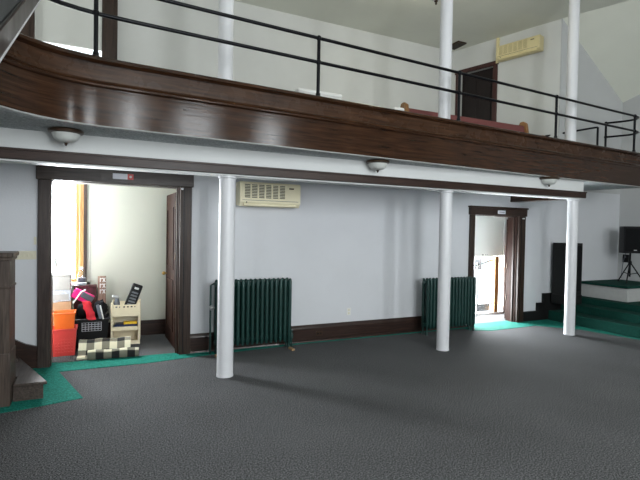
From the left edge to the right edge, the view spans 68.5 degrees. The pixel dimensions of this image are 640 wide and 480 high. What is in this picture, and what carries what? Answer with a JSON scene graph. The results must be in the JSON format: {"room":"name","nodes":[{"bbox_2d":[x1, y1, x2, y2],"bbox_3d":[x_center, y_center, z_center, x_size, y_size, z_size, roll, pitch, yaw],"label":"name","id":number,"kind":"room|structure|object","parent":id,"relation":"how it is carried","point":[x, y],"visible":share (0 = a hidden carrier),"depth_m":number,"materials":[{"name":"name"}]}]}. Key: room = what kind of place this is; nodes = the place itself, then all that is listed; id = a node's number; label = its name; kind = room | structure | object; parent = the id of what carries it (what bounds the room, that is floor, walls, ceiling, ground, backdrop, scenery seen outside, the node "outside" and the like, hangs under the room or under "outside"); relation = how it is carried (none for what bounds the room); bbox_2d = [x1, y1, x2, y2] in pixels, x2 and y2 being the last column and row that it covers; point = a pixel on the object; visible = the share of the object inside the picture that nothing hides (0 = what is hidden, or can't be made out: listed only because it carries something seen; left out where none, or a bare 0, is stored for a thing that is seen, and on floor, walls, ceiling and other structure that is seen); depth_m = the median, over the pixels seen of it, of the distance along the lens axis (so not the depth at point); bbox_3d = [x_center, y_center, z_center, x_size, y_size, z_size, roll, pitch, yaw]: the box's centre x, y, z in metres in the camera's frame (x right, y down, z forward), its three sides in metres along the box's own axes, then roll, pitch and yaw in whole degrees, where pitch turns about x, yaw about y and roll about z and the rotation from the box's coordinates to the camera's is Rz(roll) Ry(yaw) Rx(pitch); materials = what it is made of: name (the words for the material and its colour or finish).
{"room":"community hall","nodes":[
{"label":"community hall","id":0,"kind":"room"},
{"bbox_2d":[72,185,175,321],"bbox_3d":[-2.999,0.205,6.706,3.400,2.590,1.330,0,1,-26],"label":"wall","id":1,"kind":"structure","parent":0,"point":[128,224],"depth_m":7.25,"materials":[{"name":"beige paint"}]},
{"bbox_2d":[72,184,90,285],"bbox_3d":[-3.923,-0.209,6.794,1.105,1.780,0.330,0,1,-26],"label":"window","id":2,"kind":"structure","parent":1,"relation":"in","point":[83,191],"depth_m":6.96,"materials":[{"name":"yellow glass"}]},
{"bbox_2d":[36,165,193,367],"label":"door","id":3,"kind":"structure","parent":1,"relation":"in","point":[179,203],"depth_m":6.04,"materials":[{"name":"brown wood"}]},
{"bbox_2d":[113,173,133,179],"bbox_3d":[-2.459,-0.793,5.873,0.240,0.070,0.011,0,1,-26],"label":"label","id":4,"kind":"object","parent":3,"relation":"attached to","point":[115,175],"visible":1,"depth_m":5.88,"materials":[{"name":"white plastic"}]},
{"bbox_2d":[107,319,164,337],"bbox_3d":[-2.628,1.374,7.416,1.800,0.235,0.035,0,1,-26],"label":"baseboard","id":5,"kind":"structure","parent":1,"relation":"attached to","point":[156,326],"depth_m":7.39,"materials":[{"name":"brown wood"}]},
{"bbox_2d":[117,0,453,114],"bbox_3d":[-1.585,-3.527,9.018,10.900,4.400,0.220,0,1,-26],"label":"wall","id":6,"kind":"structure","parent":0,"point":[138,44],"depth_m":9.29,"materials":[{"name":"paint"}]},
{"bbox_2d":[20,0,117,59],"bbox_3d":[-4.136,-2.869,7.724,1.550,3.050,0.196,0,1,-26],"label":"window","id":7,"kind":"structure","parent":6,"relation":"in","point":[51,22],"depth_m":7.75,"materials":[{"name":"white glass"}]},
{"bbox_2d":[35,0,101,49],"bbox_3d":[-4.114,-3.736,7.715,0.970,1.055,0.010,0,1,-26],"label":"roller shade","id":8,"kind":"object","parent":7,"relation":"attached to","point":[55,23],"depth_m":7.70,"materials":[{"name":"grey fabric"}]},
{"bbox_2d":[0,19,622,345],"bbox_3d":[0.502,-1.605,7.471,13.350,6.300,0.220,0,1,-26],"label":"wall","id":9,"kind":"structure","parent":0,"point":[369,251],"depth_m":7.45,"materials":[{"name":"white paint"}]},
{"bbox_2d":[15,339,36,367],"bbox_3d":[-3.928,1.025,5.278,1.300,0.980,0.045,0,1,-26],"label":"skirt board","id":10,"kind":"object","parent":9,"relation":"attached to","point":[25,352],"visible":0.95,"depth_m":5.51,"materials":[{"name":"brown wood"}]},
{"bbox_2d":[16,251,36,259],"bbox_3d":[-3.434,0.181,5.503,0.199,0.093,0.020,0,1,-26],"label":"light switch","id":11,"kind":"object","parent":9,"relation":"attached to","point":[22,255],"visible":0.9,"depth_m":5.50,"materials":[{"name":"beige plastic"}]},
{"bbox_2d":[236,181,300,207],"bbox_3d":[-0.725,-0.634,6.673,0.900,0.339,0.211,0,1,-26],"label":"air conditioner","id":12,"kind":"object","parent":9,"relation":"attached to","point":[254,194],"visible":1,"depth_m":6.57,"materials":[{"name":"beige plastic"}]},
{"bbox_2d":[243,183,286,199],"bbox_3d":[-0.762,-0.672,6.542,0.634,0.204,0.010,0,1,-26],"label":"grille","id":13,"kind":"object","parent":12,"relation":"attached to","point":[251,191],"depth_m":6.54,"materials":[{"name":"beige plastic"}]},
{"bbox_2d":[190,316,466,353],"bbox_3d":[0.433,1.415,7.383,4.850,0.256,0.045,0,1,-26],"label":"baseboard","id":14,"kind":"structure","parent":9,"relation":"attached to","point":[199,342],"depth_m":7.31,"materials":[{"name":"brown wood"}]},
{"bbox_2d":[467,205,528,326],"bbox_3d":[3.515,0.477,9.008,2.129,2.180,0.600,0,2,-39],"label":"door frame","id":15,"kind":"structure","parent":9,"relation":"in","point":[516,226],"depth_m":8.96,"materials":[{"name":"brown wood"}]},
{"bbox_2d":[523,293,560,321],"bbox_3d":[4.532,1.315,9.349,1.520,0.525,0.040,0,1,-26],"label":"skirt board","id":16,"kind":"object","parent":9,"relation":"attached to","point":[543,307],"visible":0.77,"depth_m":9.26,"materials":[{"name":"black wood"}]},
{"bbox_2d":[0,108,638,189],"bbox_3d":[0.678,-1.018,5.731,12.170,0.030,7.800,0,1,-26],"label":"soffit","id":17,"kind":"structure","parent":0,"point":[8,119],"depth_m":4.81,"materials":[{"name":"white paint"}]},
{"bbox_2d":[47,127,83,145],"bbox_3d":[-2.369,-0.952,4.382,0.304,0.150,0.304,0,1,-26],"label":"ceiling light","id":18,"kind":"object","parent":17,"relation":"attached to","point":[66,135],"visible":1,"depth_m":4.30,"materials":[{"name":"white glass"}]},
{"bbox_2d":[0,127,586,199],"bbox_3d":[-0.285,-0.870,5.709,10.415,0.300,0.255,0,1,-26],"label":"support beam","id":19,"kind":"structure","parent":17,"relation":"attached to","point":[17,146],"depth_m":5.36,"materials":[{"name":"white paint"}]},
{"bbox_2d":[366,159,389,172],"bbox_3d":[0.734,-0.930,5.972,0.304,0.150,0.304,0,1,-26],"label":"ceiling light","id":20,"kind":"object","parent":17,"relation":"attached to","point":[374,164],"visible":1,"depth_m":5.88,"materials":[{"name":"white glass"}]},
{"bbox_2d":[510,196,565,202],"bbox_3d":[3.915,-0.852,8.438,0.230,0.305,1.030,0,1,-26],"label":"beam","id":21,"kind":"structure","parent":17,"relation":"attached to","point":[518,199],"depth_m":8.52,"materials":[{"name":"brown wood"}]},
{"bbox_2d":[539,176,559,186],"bbox_3d":[3.608,-0.910,7.402,0.304,0.150,0.304,0,1,-26],"label":"ceiling light","id":22,"kind":"object","parent":17,"relation":"attached to","point":[550,180],"visible":0.99,"depth_m":7.31,"materials":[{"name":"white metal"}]},
{"bbox_2d":[0,304,639,479],"bbox_3d":[2.265,1.720,3.747,13.750,0.120,12.100,0,1,-26],"label":"floor","id":23,"kind":"structure","parent":0,"point":[530,402],"depth_m":4.29,"materials":[{"name":"grey carpet"}]},
{"bbox_2d":[13,356,46,401],"bbox_3d":[-3.608,1.181,4.774,1.542,0.700,1.170,0,1,-26],"label":"staircase","id":24,"kind":"structure","parent":23,"relation":"on","point":[28,384],"depth_m":4.57,"materials":[{"name":"grey carpet"}]},
{"bbox_2d":[53,298,71,325],"bbox_3d":[-3.653,1.161,6.505,0.380,0.663,0.384,0,1,-26],"label":"cardboard box","id":25,"kind":"object","parent":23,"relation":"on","point":[64,305],"visible":0.18,"depth_m":6.37,"materials":[{"name":"brown cardboard"}]},
{"bbox_2d":[53,287,71,301],"bbox_3d":[-3.644,0.754,6.494,0.370,0.150,0.364,0,1,-26],"label":"cardboard box","id":26,"kind":"object","parent":25,"relation":"on","point":[58,295],"visible":0.49,"depth_m":6.37,"materials":[{"name":"white cardboard"}]},
{"bbox_2d":[53,272,71,290],"bbox_3d":[-3.642,0.571,6.492,0.370,0.215,0.350,0,1,-26],"label":"cardboard box","id":27,"kind":"object","parent":26,"relation":"on","point":[61,280],"visible":0.59,"depth_m":6.38,"materials":[{"name":"white cardboard"}]},
{"bbox_2d":[71,288,94,302],"bbox_3d":[-3.282,0.779,6.504,0.295,0.243,0.095,0,2,-34],"label":"tote bag","id":28,"kind":"object","parent":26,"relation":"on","point":[81,295],"visible":0.89,"depth_m":6.48,"materials":[{"name":"pink fabric"}]},
{"bbox_2d":[53,324,77,356],"bbox_3d":[-3.378,1.327,6.220,0.304,0.355,0.304,0,1,-26],"label":"plastic crate","id":29,"kind":"object","parent":23,"relation":"on","point":[64,340],"visible":0.88,"depth_m":6.10,"materials":[{"name":"red plastic"}]},
{"bbox_2d":[53,309,75,329],"bbox_3d":[-3.375,1.124,6.215,0.264,0.360,0.264,0,1,-26],"label":"plastic bin","id":30,"kind":"object","parent":29,"relation":"in","point":[63,319],"visible":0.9,"depth_m":6.12,"materials":[{"name":"orange plastic"}]},
{"bbox_2d":[73,284,96,314],"bbox_3d":[-3.439,1.071,6.882,0.310,0.835,0.130,0,1,-26],"label":"case","id":31,"kind":"object","parent":23,"relation":"on","point":[90,288],"visible":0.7,"depth_m":6.84,"materials":[{"name":"plastic"}]},
{"bbox_2d":[77,267,85,282],"bbox_3d":[-3.470,0.525,6.839,0.113,0.256,0.113,0,1,-26],"label":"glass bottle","id":32,"kind":"object","parent":31,"relation":"on","point":[79,279],"visible":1,"depth_m":6.81,"materials":[{"name":"white glass"}]},
{"bbox_2d":[75,313,109,348],"bbox_3d":[-3.241,1.290,6.673,0.468,0.414,0.392,0,1,-26],"label":"laundry basket","id":33,"kind":"object","parent":23,"relation":"on","point":[87,329],"visible":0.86,"depth_m":6.52,"materials":[{"name":"black plastic"}]},
{"bbox_2d":[77,303,85,318],"bbox_3d":[-3.328,0.995,6.643,0.189,0.240,0.205,0,1,-26],"label":"bag","id":34,"kind":"object","parent":33,"relation":"in","point":[81,313],"visible":0.52,"depth_m":6.57,"materials":[{"name":"fabric"}]},
{"bbox_2d":[82,301,95,319],"bbox_3d":[-3.177,0.972,6.468,0.183,0.260,0.047,0,1,-26],"label":"cloth","id":35,"kind":"object","parent":33,"relation":"hanging from","point":[90,314],"visible":1,"depth_m":6.46,"materials":[{"name":"red fabric"}]},
{"bbox_2d":[96,304,103,318],"bbox_3d":[-3.050,0.998,6.517,0.103,0.210,0.022,0,1,-26],"label":"scarf","id":36,"kind":"object","parent":33,"relation":"hanging from","point":[100,316],"visible":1,"depth_m":6.51,"materials":[{"name":"grey fabric"}]},
{"bbox_2d":[94,299,107,316],"bbox_3d":[-3.148,0.985,6.755,0.192,0.265,0.185,0,1,-26],"label":"bag","id":37,"kind":"object","parent":33,"relation":"in","point":[104,306],"visible":0.68,"depth_m":6.70,"materials":[{"name":"fabric"}]},
{"bbox_2d":[98,276,105,302],"bbox_3d":[-3.243,1.012,6.982,0.110,0.955,0.046,0,1,-26],"label":"carved plaque","id":38,"kind":"object","parent":23,"relation":"on","point":[101,279],"visible":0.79,"depth_m":6.96,"materials":[{"name":"brown wood"}]},
{"bbox_2d":[0,352,212,412],"bbox_3d":[-2.589,1.538,5.196,3.050,0.006,1.680,0,1,-26],"label":"carpet border","id":39,"kind":"object","parent":23,"relation":"on","point":[57,389],"visible":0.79,"depth_m":5.43,"materials":[{"name":"green carpet"}]},
{"bbox_2d":[0,251,18,406],"bbox_3d":[-3.120,0.830,4.442,0.420,1.435,0.400,0,1,-26],"label":"newel post","id":40,"kind":"object","parent":39,"relation":"on","point":[7,258],"depth_m":4.36,"materials":[{"name":"brown wood"}]},
{"bbox_2d":[76,336,138,359],"bbox_3d":[-2.801,1.424,6.239,0.730,0.180,0.586,1,1,-22],"label":"rug","id":41,"kind":"object","parent":23,"relation":"on","point":[99,348],"visible":1,"depth_m":6.12,"materials":[{"name":"fabric"}]},
{"bbox_2d":[111,326,140,343],"bbox_3d":[-2.828,1.390,6.852,0.388,0.200,0.308,1,1,-20],"label":"crate","id":42,"kind":"object","parent":23,"relation":"on","point":[135,334],"visible":0.63,"depth_m":6.96,"materials":[{"name":"beige plastic"}]},
{"bbox_2d":[111,312,140,330],"bbox_3d":[-2.825,1.188,6.847,0.388,0.200,0.308,1,1,-20],"label":"crate","id":43,"kind":"object","parent":42,"relation":"on","point":[114,320],"visible":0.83,"depth_m":6.77,"materials":[{"name":"beige plastic"}]},
{"bbox_2d":[114,322,136,326],"bbox_3d":[-2.834,1.243,6.867,0.300,0.060,0.200,1,1,-20],"label":"tray","id":44,"kind":"object","parent":43,"relation":"in","point":[117,324],"visible":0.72,"depth_m":6.78,"materials":[{"name":"blue plastic"}]},
{"bbox_2d":[124,320,136,323],"bbox_3d":[-2.749,1.195,6.817,0.180,0.035,0.090,1,1,-20],"label":"package","id":45,"kind":"object","parent":44,"relation":"on","point":[135,321],"visible":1,"depth_m":6.79,"materials":[{"name":"plastic"}]},
{"bbox_2d":[111,299,140,316],"bbox_3d":[-2.821,0.986,6.843,0.388,0.200,0.308,1,1,-20],"label":"crate","id":46,"kind":"object","parent":43,"relation":"on","point":[127,311],"visible":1,"depth_m":6.72,"materials":[{"name":"beige plastic"}]},
{"bbox_2d":[112,295,119,307],"bbox_3d":[-2.942,0.932,6.783,0.111,0.280,0.090,0,1,-26],"label":"tool","id":47,"kind":"object","parent":46,"relation":"in","point":[116,302],"visible":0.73,"depth_m":6.76,"materials":[{"name":"grey plastic"}]},
{"bbox_2d":[123,283,142,307],"bbox_3d":[-2.739,0.848,6.875,0.271,0.432,0.066,0,1,-26],"label":"case","id":48,"kind":"object","parent":46,"relation":"on","point":[134,293],"visible":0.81,"depth_m":6.85,"materials":[{"name":"black plastic"}]},
{"bbox_2d":[216,175,236,377],"bbox_3d":[-1.076,0.419,5.388,0.210,2.288,0.210,0,1,-26],"label":"column","id":49,"kind":"structure","parent":23,"relation":"on","point":[227,184],"depth_m":5.31,"materials":[{"name":"white paint"}]},
{"bbox_2d":[209,277,292,353],"bbox_3d":[-0.927,1.041,6.544,1.233,1.000,0.161,0,1,-26],"label":"radiator","id":50,"kind":"object","parent":23,"relation":"on","point":[262,307],"visible":0.85,"depth_m":6.53,"materials":[{"name":"metal"}]},
{"bbox_2d":[212,328,461,353],"bbox_3d":[0.534,1.547,7.355,4.450,0.005,0.170,0,1,-26],"label":"carpet border","id":51,"kind":"object","parent":23,"relation":"on","point":[254,348],"visible":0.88,"depth_m":7.06,"materials":[{"name":"green carpet"}]},
{"bbox_2d":[436,190,453,350],"bbox_3d":[1.791,0.441,6.765,0.200,2.288,0.200,0,1,-26],"label":"column","id":52,"kind":"structure","parent":23,"relation":"on","point":[445,217],"depth_m":6.70,"materials":[{"name":"white paint"}]},
{"bbox_2d":[421,276,475,334],"bbox_3d":[2.220,1.101,7.989,1.138,0.930,0.161,0,1,-26],"label":"radiator","id":53,"kind":"object","parent":23,"relation":"on","point":[462,289],"visible":0.75,"depth_m":7.94,"materials":[{"name":"green metal"}]},
{"bbox_2d":[462,319,639,339],"bbox_3d":[4.312,1.619,7.167,2.200,0.005,4.100,0,1,-26],"label":"carpet border","id":54,"kind":"object","parent":23,"relation":"on","point":[499,325],"visible":0.85,"depth_m":8.62,"materials":[{"name":"teal carpet"}]},
{"bbox_2d":[563,199,579,335],"bbox_3d":[4.243,0.459,7.942,0.192,2.288,0.192,0,1,-26],"label":"column","id":55,"kind":"structure","parent":23,"relation":"on","point":[572,204],"depth_m":7.88,"materials":[{"name":"white paint"}]},
{"bbox_2d":[548,296,639,337],"bbox_3d":[6.428,1.423,7.927,2.230,0.440,4.250,0,1,-26],"label":"stairs","id":56,"kind":"structure","parent":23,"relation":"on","point":[618,317],"depth_m":8.59,"materials":[{"name":"green carpet"}]},
{"bbox_2d":[551,243,582,304],"bbox_3d":[4.858,0.651,9.223,0.460,1.190,0.354,0,1,-26],"label":"speaker","id":57,"kind":"object","parent":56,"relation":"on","point":[559,249],"visible":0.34,"depth_m":9.13,"materials":[{"name":"black fabric"}]},
{"bbox_2d":[576,246,581,290],"bbox_3d":[4.923,0.551,9.065,0.360,0.880,0.008,0,1,-26],"label":"grille","id":58,"kind":"object","parent":57,"relation":"attached to","point":[579,248],"depth_m":9.11,"materials":[{"name":"black metal"}]},
{"bbox_2d":[581,279,639,301],"bbox_3d":[6.137,1.015,9.544,1.340,0.295,1.040,0,1,-26],"label":"stage platform","id":59,"kind":"object","parent":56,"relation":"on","point":[612,289],"visible":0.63,"depth_m":9.19,"materials":[{"name":"green carpet"}]},
{"bbox_2d":[617,253,639,282],"bbox_3d":[6.267,0.567,9.598,0.472,0.600,0.452,0,1,-26],"label":"tripod","id":60,"kind":"object","parent":59,"relation":"on","point":[629,261],"visible":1,"depth_m":9.55,"materials":[{"name":"black metal"}]},
{"bbox_2d":[619,226,639,253],"bbox_3d":[6.317,-0.005,9.555,0.420,0.540,0.371,1,1,6],"label":"speaker","id":61,"kind":"object","parent":60,"relation":"on","point":[629,236],"visible":1,"depth_m":9.39},
{"bbox_2d":[625,228,639,251],"bbox_3d":[6.298,-0.002,9.380,0.380,0.460,0.012,1,1,6],"label":"grille","id":62,"kind":"object","parent":61,"relation":"attached to","point":[632,235],"depth_m":9.38,"materials":[{"name":"black fabric"}]},
{"bbox_2d":[234,0,639,102],"bbox_3d":[2.232,-3.686,3.899,13.350,1.520,12.300,0,1,-26],"label":"ceiling","id":63,"kind":"structure","parent":0,"point":[609,30],"depth_m":9.28,"materials":[{"name":"paint"}]},
{"bbox_2d":[452,41,466,49],"bbox_3d":[3.111,-4.441,10.734,0.240,0.036,0.400,0,1,-26],"label":"ceiling vent","id":64,"kind":"object","parent":63,"relation":"in","point":[457,44],"visible":0.79,"depth_m":10.64,"materials":[{"name":"brown metal"}]},
{"bbox_2d":[498,217,507,312],"bbox_3d":[3.238,0.259,9.368,4.750,2.590,0.730,0,1,-26],"label":"wall","id":65,"kind":"structure","parent":0,"point":[502,259],"depth_m":9.96,"materials":[{"name":"white paint"}]},
{"bbox_2d":[474,216,503,316],"bbox_3d":[3.124,0.398,9.545,1.700,2.300,0.232,0,1,-26],"label":"window","id":66,"kind":"structure","parent":65,"relation":"in","point":[489,231],"depth_m":9.79,"materials":[{"name":"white glass"}]},
{"bbox_2d":[474,258,481,268],"bbox_3d":[3.270,0.487,9.726,0.200,0.240,0.008,0,1,-26],"label":"card","id":67,"kind":"object","parent":66,"relation":"attached to","point":[476,260],"visible":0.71,"depth_m":9.72,"materials":[{"name":"white paper"}]},
{"bbox_2d":[475,216,503,255],"bbox_3d":[3.114,-0.213,9.576,1.700,1.080,0.020,0,1,-26],"label":"roller shade","id":68,"kind":"object","parent":66,"relation":"attached to","point":[489,231],"depth_m":9.76,"materials":[{"name":"white fabric"}]},
{"bbox_2d":[452,19,561,137],"bbox_3d":[4.041,-3.004,10.353,0.220,3.500,2.430,0,2,-42],"label":"wall","id":69,"kind":"structure","parent":0,"point":[540,71],"depth_m":9.86,"materials":[{"name":"paint"}]},
{"bbox_2d":[455,61,498,121],"bbox_3d":[3.586,-2.617,10.778,0.185,2.690,1.070,0,2,-42],"label":"door","id":70,"kind":"structure","parent":69,"relation":"in","point":[472,107],"depth_m":10.73,"materials":[{"name":"brown wood"}]},
{"bbox_2d":[496,38,499,62],"bbox_3d":[3.898,-4.152,10.307,0.050,0.550,0.060,0,2,-42],"label":"conduit cover","id":71,"kind":"object","parent":69,"relation":"attached to","point":[497,39],"visible":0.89,"depth_m":10.29,"materials":[{"name":"plastic"}]},
{"bbox_2d":[496,34,543,61],"bbox_3d":[4.182,-4.010,9.875,0.211,0.314,0.930,0,2,-42],"label":"air conditioner","id":72,"kind":"object","parent":69,"relation":"attached to","point":[534,44],"visible":1,"depth_m":9.77,"materials":[{"name":"plastic"}]},
{"bbox_2d":[498,38,527,55],"bbox_3d":[4.046,-4.050,9.875,0.010,0.190,0.654,0,2,-42],"label":"grille","id":73,"kind":"object","parent":72,"relation":"attached to","point":[518,46],"depth_m":9.86,"materials":[{"name":"plastic"}]},
{"bbox_2d":[617,94,639,280],"bbox_3d":[8.760,-1.372,5.920,0.200,6.200,10.170,0,1,-26],"label":"wall","id":74,"kind":"structure","parent":0,"point":[629,212],"depth_m":10.07,"materials":[{"name":"grey paint"}]},
{"bbox_2d":[623,254,628,262],"bbox_3d":[6.592,0.398,10.132,0.040,0.170,0.120,0,1,-26],"label":"wall box","id":75,"kind":"object","parent":74,"relation":"attached to","point":[626,259],"visible":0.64,"depth_m":10.10,"materials":[{"name":"black plastic"}]},
{"bbox_3d":[0.680,-1.124,5.729,12.170,0.179,7.800,0,1,-26],"label":"floor","id":76,"kind":"structure","parent":0,"visible":0},
{"bbox_2d":[218,0,233,79],"bbox_3d":[-1.079,-2.819,5.422,0.194,3.160,0.194,0,1,-26],"label":"column","id":77,"kind":"structure","parent":76,"relation":"on","point":[226,25],"depth_m":5.36,"materials":[{"name":"white paint"}]},
{"bbox_2d":[294,88,341,99],"bbox_3d":[-0.085,-1.592,6.291,0.650,0.705,0.420,0,1,-26],"label":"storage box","id":78,"kind":"object","parent":76,"relation":"on","point":[301,90],"visible":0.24,"depth_m":6.11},
{"bbox_2d":[0,33,639,190],"bbox_3d":[1.238,-1.296,5.656,3.180,0.616,11.261,2,2,42],"label":"fascia","id":79,"kind":"object","parent":76,"relation":"attached to","point":[40,79],"visible":0.96,"depth_m":4.97,"materials":[{"name":"brown wood"}]},
{"bbox_2d":[0,0,40,61],"bbox_3d":[-1.774,-1.544,2.292,0.615,2.177,2.250,0,1,-26],"label":"balustrade","id":80,"kind":"object","parent":79,"relation":"attached to","point":[14,14],"visible":1,"depth_m":2.08,"materials":[{"name":"grey paint"}]},
{"bbox_2d":[49,0,639,151],"bbox_3d":[1.507,-1.958,6.115,10.322,0.703,1.188,0,2,-37],"label":"pipe railing","id":81,"kind":"object","parent":79,"relation":"on","point":[95,12],"visible":0.87,"depth_m":5.41,"materials":[{"name":"black metal"}]},
{"bbox_2d":[391,107,403,110],"bbox_3d":[1.084,-1.583,6.963,0.180,0.700,0.320,0,1,-26],"label":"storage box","id":82,"kind":"object","parent":76,"relation":"on","point":[396,108],"visible":0.15,"depth_m":6.81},
{"bbox_2d":[438,0,452,118],"bbox_3d":[1.824,-2.797,6.815,0.200,3.160,0.200,0,1,-26],"label":"column","id":83,"kind":"structure","parent":76,"relation":"on","point":[446,11],"depth_m":6.75,"materials":[{"name":"white paint"}]},
{"bbox_2d":[400,102,544,135],"bbox_3d":[2.624,-1.697,7.848,2.700,0.945,0.610,0,1,-26],"label":"pew","id":84,"kind":"object","parent":76,"relation":"on","point":[523,126],"visible":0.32,"depth_m":8.10,"materials":[{"name":"red wood"}]},
{"bbox_2d":[545,126,598,144],"bbox_3d":[4.780,-1.731,9.482,1.449,1.019,0.043,2,1,23],"label":"railing","id":85,"kind":"object","parent":76,"relation":"on","point":[597,127],"visible":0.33,"depth_m":9.21,"materials":[{"name":"black metal"}]},
{"bbox_2d":[565,0,579,140],"bbox_3d":[4.294,-2.779,8.001,0.196,3.160,0.196,0,1,-26],"label":"column","id":86,"kind":"structure","parent":76,"relation":"on","point":[574,5],"depth_m":7.93,"materials":[{"name":"white paint"}]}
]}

